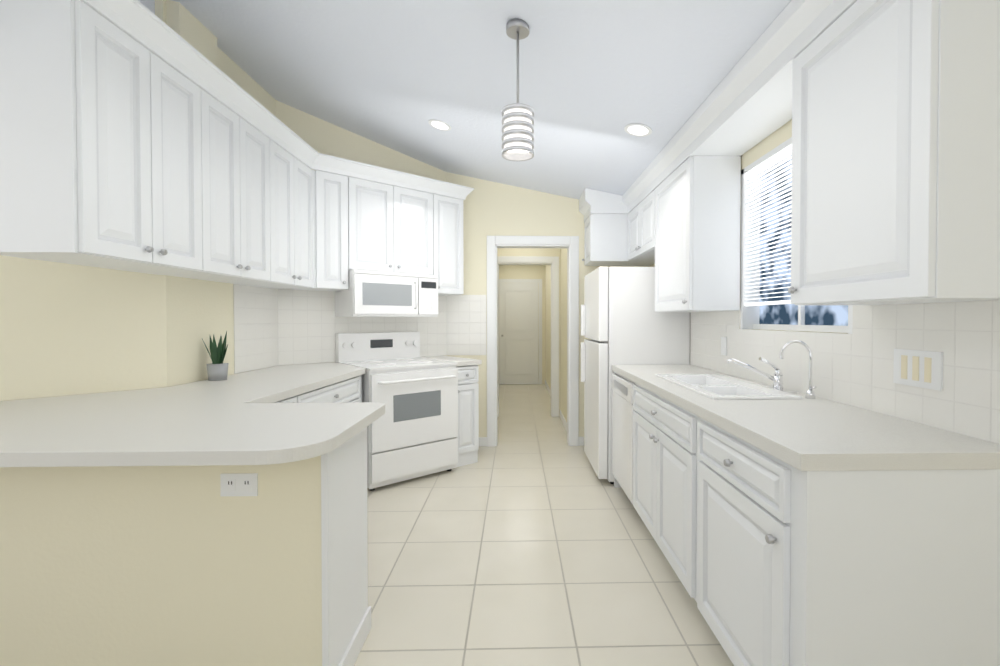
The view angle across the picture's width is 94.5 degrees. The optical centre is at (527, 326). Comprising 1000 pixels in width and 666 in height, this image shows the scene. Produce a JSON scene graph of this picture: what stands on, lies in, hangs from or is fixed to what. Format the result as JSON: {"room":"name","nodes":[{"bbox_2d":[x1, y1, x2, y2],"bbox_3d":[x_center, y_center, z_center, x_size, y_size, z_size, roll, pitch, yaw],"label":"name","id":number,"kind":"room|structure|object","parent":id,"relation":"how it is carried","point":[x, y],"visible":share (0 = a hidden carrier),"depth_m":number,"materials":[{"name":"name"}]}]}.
{"room":"kitchen","nodes":[
{"label":"kitchen","id":0,"kind":"room"},
{"bbox_2d":[0,255,166,400],"bbox_3d":[-2.779,0.124,1.613,0.120,2.240,2.400,1,1,43],"label":"wall","id":1,"kind":"structure","parent":0,"point":[69,329],"depth_m":2.20,"materials":[{"name":"beige paint"}]},
{"bbox_2d":[0,0,207,275],"bbox_3d":[-1.743,-0.755,1.909,0.355,0.990,0.632,0,1,-2],"label":"upper cabinet","id":2,"kind":"object","parent":1,"relation":"attached to","point":[137,136],"depth_m":1.70,"materials":[{"name":"white wood"}]},
{"bbox_2d":[138,0,154,13],"bbox_3d":[-1.947,-1.571,0.596,0.088,0.940,3.640,0,1,-2],"label":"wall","id":3,"kind":"structure","parent":0,"point":[149,5],"depth_m":2.38,"materials":[{"name":"white paint"}]},
{"bbox_2d":[0,456,321,665],"bbox_3d":[-1.963,0.812,1.526,2.584,0.866,0.120,0,1,-2],"label":"wall","id":4,"kind":"structure","parent":0,"point":[145,566],"depth_m":1.49,"materials":[{"name":"beige paint"}]},
{"bbox_2d":[220,473,257,495],"bbox_3d":[-0.928,0.511,1.485,0.116,0.072,0.008,0,1,-2],"label":"outlet","id":5,"kind":"object","parent":4,"relation":"attached to","point":[238,484],"visible":1,"depth_m":1.48,"materials":[{"name":"white plastic"}]},
{"bbox_2d":[338,606,370,665],"bbox_3d":[-0.644,1.198,1.704,0.014,0.090,0.384,0,1,-2],"label":"baseboard","id":6,"kind":"structure","parent":4,"relation":"attached to","point":[352,652],"depth_m":1.74,"materials":[{"name":"white wood"}]},
{"bbox_2d":[166,0,217,66],"bbox_3d":[-1.889,-1.685,2.592,0.090,0.770,0.310,0,1,-2],"label":"wall","id":7,"kind":"structure","parent":0,"point":[183,22],"depth_m":2.53,"materials":[{"name":"beige paint"}]},
{"bbox_2d":[155,0,275,386],"bbox_3d":[-1.985,-0.427,3.043,0.120,3.300,1.220,0,1,-2],"label":"wall","id":8,"kind":"structure","parent":0,"point":[197,311],"depth_m":2.69,"materials":[{"name":"beige paint"}]},
{"bbox_2d":[176,68,275,283],"bbox_3d":[-1.760,-0.765,2.535,0.355,0.990,0.620,0,1,-2],"label":"upper cabinet","id":9,"kind":"object","parent":8,"relation":"attached to","point":[241,234],"depth_m":2.52,"materials":[{"name":"white wood"}]},
{"bbox_2d":[233,284,278,373],"bbox_3d":[-1.929,0.009,3.301,0.005,0.600,0.560,0,1,-2],"label":"backsplash","id":10,"kind":"structure","parent":8,"relation":"attached to","point":[255,328],"depth_m":3.25,"materials":[{"name":"tile"}]},
{"bbox_2d":[240,120,315,290],"bbox_3d":[-1.777,-0.774,3.169,0.355,0.990,0.648,0,1,-2],"label":"upper cabinet","id":11,"kind":"object","parent":8,"relation":"attached to","point":[291,162],"depth_m":3.12,"materials":[{"name":"white wood"}]},
{"bbox_2d":[312,152,347,290],"bbox_3d":[-1.632,-0.781,3.627,0.458,0.989,0.445,0,1,-2],"label":"upper cabinet","id":12,"kind":"object","parent":8,"relation":"attached to","point":[329,173],"depth_m":3.51,"materials":[{"name":"white wood"}]},
{"bbox_2d":[436,180,463,295],"bbox_3d":[-0.724,-0.791,4.217,0.252,0.986,0.215,0,1,-2],"label":"upper cabinet","id":13,"kind":"object","parent":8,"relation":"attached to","point":[449,196],"depth_m":4.21,"materials":[{"name":"white wood"}]},
{"bbox_2d":[276,100,446,355],"bbox_3d":[-1.405,-0.443,4.127,1.694,3.300,0.120,-1,1,-42],"label":"wall","id":14,"kind":"structure","parent":0,"point":[318,135],"depth_m":3.91,"materials":[{"name":"beige paint"}]},
{"bbox_2d":[278,289,446,364],"bbox_3d":[-1.371,-0.002,4.080,1.514,0.600,0.005,-1,1,-42],"label":"tile backsplash","id":15,"kind":"structure","parent":14,"relation":"attached to","point":[310,324],"depth_m":3.80,"materials":[{"name":"tile"}]},
{"bbox_2d":[348,160,387,271],"bbox_3d":[-1.265,-0.864,3.737,0.296,0.826,0.252,0,1,-2],"label":"upper cabinet","id":16,"kind":"object","parent":14,"relation":"attached to","point":[367,183],"depth_m":3.70,"materials":[{"name":"white wood"}]},
{"bbox_2d":[335,269,437,316],"bbox_3d":[-1.184,-0.263,3.937,0.742,0.365,0.452,-1,1,-42],"label":"microwave","id":17,"kind":"object","parent":16,"relation":"attached to","point":[369,293],"visible":0.98,"depth_m":3.75,"materials":[{"name":"white"}]},
{"bbox_2d":[388,169,427,274],"bbox_3d":[-1.233,-0.866,3.984,0.770,0.830,0.715,0,1,-2],"label":"upper cabinet","id":18,"kind":"object","parent":14,"relation":"attached to","point":[407,193],"depth_m":3.93,"materials":[{"name":"white wood"}]},
{"bbox_2d":[428,178,435,274],"bbox_3d":[-0.984,-0.868,3.986,0.295,0.826,0.252,0,1,-2],"label":"upper cabinet","id":19,"kind":"object","parent":14,"relation":"attached to","point":[431,183],"depth_m":4.09,"materials":[{"name":"white wood"}]},
{"bbox_2d":[171,0,790,199],"bbox_3d":[-1.102,-1.594,0.454,5.250,1.150,8.313,0,1,-2],"label":"ceiling","id":20,"kind":"structure","parent":0,"point":[596,77],"depth_m":2.54,"materials":[{"name":"white paint"}]},
{"bbox_2d":[428,119,450,130],"bbox_3d":[-0.645,-1.476,3.393,0.168,0.037,0.170,0,1,-2],"label":"recessed light","id":21,"kind":"object","parent":20,"relation":"in","point":[440,125],"visible":1,"depth_m":3.38,"materials":[{"name":"white"}]},
{"bbox_2d":[502,19,533,160],"bbox_3d":[-0.044,-1.056,2.075,0.146,0.579,0.146,0,1,-2],"label":"pendant light","id":22,"kind":"object","parent":20,"relation":"hanging from","point":[517,131],"visible":1,"depth_m":2.03,"materials":[{"name":"white glass"}]},
{"bbox_2d":[624,123,651,136],"bbox_3d":[0.680,-1.206,2.842,0.168,0.037,0.170,0,1,-2],"label":"recessed light","id":23,"kind":"object","parent":20,"relation":"in","point":[638,129],"visible":1,"depth_m":2.83,"materials":[{"name":"white"}]},
{"bbox_2d":[499,265,545,383],"bbox_3d":[-0.129,-0.115,9.059,1.190,2.500,0.120,0,1,-2],"label":"wall","id":24,"kind":"structure","parent":0,"point":[522,271],"depth_m":8.99,"materials":[{"name":"beige paint"}]},
{"bbox_2d":[499,283,537,383],"bbox_3d":[-0.171,0.149,8.960,0.760,1.965,0.076,0,1,-2],"label":"hall door","id":25,"kind":"structure","parent":24,"relation":"in","point":[518,333],"depth_m":8.96,"materials":[{"name":"white wood"}]},
{"bbox_2d":[499,279,541,383],"bbox_3d":[-0.172,0.111,8.990,0.910,2.050,0.018,0,1,-2],"label":"door frame","id":26,"kind":"structure","parent":24,"relation":"attached to","point":[539,281],"depth_m":8.98,"materials":[{"name":"white"}]},
{"bbox_2d":[497,248,560,415],"bbox_3d":[-0.049,-0.041,6.051,0.950,2.440,0.120,0,1,-2],"label":"wall","id":27,"kind":"structure","parent":0,"point":[552,252],"depth_m":5.99,"materials":[{"name":"beige paint"}]},
{"bbox_2d":[497,256,558,416],"bbox_3d":[-0.036,0.139,6.054,0.877,2.080,0.160,0,1,-2],"label":"trim","id":28,"kind":"structure","parent":27,"relation":"attached to","point":[553,262],"depth_m":5.98,"materials":[{"name":"white wood"}]},
{"bbox_2d":[354,384,733,665],"bbox_3d":[-0.746,1.252,3.100,7.500,0.060,13.500,0,1,-2],"label":"floor","id":29,"kind":"structure","parent":0,"point":[528,540],"depth_m":2.34,"materials":[{"name":"tile"}]},
{"bbox_2d":[321,430,367,665],"bbox_3d":[-1.265,0.808,1.737,1.230,0.869,0.256,0,1,-2],"label":"peninsula end panel","id":30,"kind":"object","parent":29,"relation":"on","point":[344,522],"depth_m":1.62,"materials":[{"name":"laminate"}]},
{"bbox_2d":[0,362,384,466],"bbox_3d":[-1.869,0.340,2.542,2.504,0.040,2.630,0,1,-2],"label":"countertop","id":31,"kind":"structure","parent":30,"relation":"on","point":[279,414],"depth_m":1.62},
{"bbox_2d":[202,331,228,380],"bbox_3d":[-1.844,0.173,2.729,0.135,0.288,0.118,0,1,-2],"label":"potted plant","id":32,"kind":"object","parent":31,"relation":"on","point":[217,368],"visible":1,"depth_m":2.70,"materials":[{"name":"grey"}]},
{"bbox_2d":[335,332,457,490],"bbox_3d":[-1.073,0.637,3.825,0.746,1.150,0.785,-1,1,-42],"label":"range","id":33,"kind":"object","parent":29,"relation":"on","point":[412,432],"visible":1,"depth_m":3.61,"materials":[{"name":"white metal"}]},
{"bbox_2d":[421,356,481,466],"bbox_3d":[-0.723,0.751,4.221,0.285,0.910,0.662,-1,1,-42],"label":"base cabinet","id":34,"kind":"object","parent":29,"relation":"on","point":[468,412],"visible":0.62,"depth_m":4.01,"materials":[{"name":"white wood"}]},
{"bbox_2d":[612,373,635,503],"bbox_3d":[0.938,0.788,3.178,0.609,0.866,0.590,0,1,-2],"label":"dishwasher","id":35,"kind":"object","parent":29,"relation":"on","point":[622,430],"visible":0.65,"depth_m":3.10,"materials":[{"name":"white metal"}]},
{"bbox_2d":[581,267,689,483],"bbox_3d":[0.856,0.378,3.875,0.735,1.665,0.750,0,1,-2],"label":"refrigerator","id":36,"kind":"object","parent":29,"relation":"on","point":[623,322],"visible":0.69,"depth_m":3.50,"materials":[{"name":"white metal"}]},
{"bbox_2d":[628,377,687,591],"bbox_3d":[0.965,0.792,2.382,0.603,0.880,0.997,0,1,-2],"label":"base cabinet","id":37,"kind":"object","parent":29,"relation":"on","point":[660,423],"depth_m":2.28,"materials":[{"name":"white wood"}]},
{"bbox_2d":[688,409,999,665],"bbox_3d":[0.987,0.805,1.539,0.603,0.880,0.689,0,1,-2],"label":"base cabinet","id":38,"kind":"object","parent":29,"relation":"on","point":[790,529],"depth_m":1.20,"materials":[{"name":"white wood"}]},
{"bbox_2d":[612,365,999,464],"bbox_3d":[0.966,0.331,2.338,0.603,0.044,2.312,0,1,-2],"label":"countertop","id":39,"kind":"structure","parent":38,"relation":"on","point":[818,431],"depth_m":1.42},
{"bbox_2d":[652,373,803,400],"bbox_3d":[0.973,0.396,2.383,0.384,0.199,0.824,0,1,-2],"label":"sink","id":40,"kind":"object","parent":39,"relation":"in","point":[718,386],"depth_m":2.36,"materials":[{"name":"white ceramic"}]},
{"bbox_2d":[726,357,796,393],"bbox_3d":[1.098,0.229,2.214,0.270,0.162,0.200,0,1,-2],"label":"faucet","id":41,"kind":"object","parent":39,"relation":"on","point":[777,379],"visible":0.98,"depth_m":2.21,"materials":[{"name":"silver metal"}]},
{"bbox_2d":[780,340,816,398],"bbox_3d":[1.175,0.187,1.998,0.136,0.252,0.079,0,1,-2],"label":"filter faucet","id":42,"kind":"object","parent":39,"relation":"on","point":[810,393],"visible":1,"depth_m":1.99,"materials":[{"name":"silver metal"}]},
{"bbox_2d":[446,172,648,436],"bbox_3d":[0.222,-0.401,4.665,2.220,3.200,0.120,0,1,-2],"label":"wall","id":43,"kind":"structure","parent":0,"point":[490,208],"depth_m":4.59,"materials":[{"name":"beige paint"}]},
{"bbox_2d":[447,295,485,354],"bbox_3d":[-0.608,-0.010,4.586,0.395,0.600,0.005,0,1,-2],"label":"backsplash","id":44,"kind":"structure","parent":43,"relation":"attached to","point":[466,324],"depth_m":4.58,"materials":[{"name":"tile"}]},
{"bbox_2d":[479,437,486,446],"bbox_3d":[-0.606,1.155,4.601,0.400,0.090,0.012,0,1,-2],"label":"baseboard","id":45,"kind":"structure","parent":43,"relation":"attached to","point":[482,440],"depth_m":4.60,"materials":[{"name":"white wood"}]},
{"bbox_2d":[487,236,578,446],"bbox_3d":[0.050,0.152,4.669,0.915,2.095,0.160,0,1,-2],"label":"trim","id":46,"kind":"structure","parent":43,"relation":"attached to","point":[570,244],"depth_m":4.59,"materials":[{"name":"white wood"}]},
{"bbox_2d":[545,248,566,421],"bbox_3d":[0.462,-0.084,6.936,0.120,2.500,4.397,0,1,-2],"label":"wall","id":47,"kind":"structure","parent":0,"point":[563,378],"depth_m":5.88,"materials":[{"name":"beige paint"}]},
{"bbox_2d":[545,380,550,395],"bbox_3d":[0.380,1.112,7.586,0.012,0.090,2.890,0,1,-2],"label":"baseboard","id":48,"kind":"structure","parent":47,"relation":"attached to","point":[546,384],"depth_m":8.09,"materials":[{"name":"white wood"}]},
{"bbox_2d":[560,410,566,431],"bbox_3d":[0.438,1.144,5.393,0.012,0.090,1.257,0,1,-2],"label":"baseboard","id":49,"kind":"structure","parent":47,"relation":"attached to","point":[562,418],"depth_m":5.52,"materials":[{"name":"white wood"}]},
{"bbox_2d":[649,119,847,333],"bbox_3d":[1.381,-0.241,0.570,0.120,3.000,8.373,0,1,-2],"label":"wall","id":50,"kind":"structure","parent":0,"point":[776,138],"depth_m":2.47,"materials":[{"name":"beige paint"}]},
{"bbox_2d":[721,337,726,354],"bbox_3d":[1.250,0.127,2.942,0.005,0.115,0.070,0,1,-2],"label":"electrical outlet plate","id":51,"kind":"object","parent":50,"relation":"attached to","point":[723,345],"visible":1,"depth_m":2.93,"materials":[{"name":"white plastic"}]},
{"bbox_2d":[579,0,999,311],"bbox_3d":[0.904,-0.664,2.859,0.698,1.139,3.507,0,1,-2],"label":"upper cabinet","id":52,"kind":"object","parent":50,"relation":"attached to","point":[890,109],"visible":1,"depth_m":1.43,"materials":[{"name":"white wood"}]},
{"bbox_2d":[740,137,852,333],"bbox_3d":[1.326,-0.436,2.280,0.108,0.960,0.920,0,1,-2],"label":"window","id":53,"kind":"structure","parent":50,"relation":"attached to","point":[765,281],"depth_m":2.52,"materials":[{"name":"white"}]},
{"bbox_2d":[690,300,999,443],"bbox_3d":[1.271,0.113,2.352,0.005,0.420,2.390,0,1,-2],"label":"tile backsplash","id":54,"kind":"structure","parent":50,"relation":"attached to","point":[855,368],"depth_m":1.65,"materials":[{"name":"tile"}]},
{"bbox_2d":[893,349,942,390],"bbox_3d":[1.287,0.140,1.527,0.008,0.120,0.180,0,1,-2],"label":"light switch","id":55,"kind":"object","parent":50,"relation":"attached to","point":[919,368],"visible":1,"depth_m":1.51,"materials":[{"name":"white plastic"}]}
]}

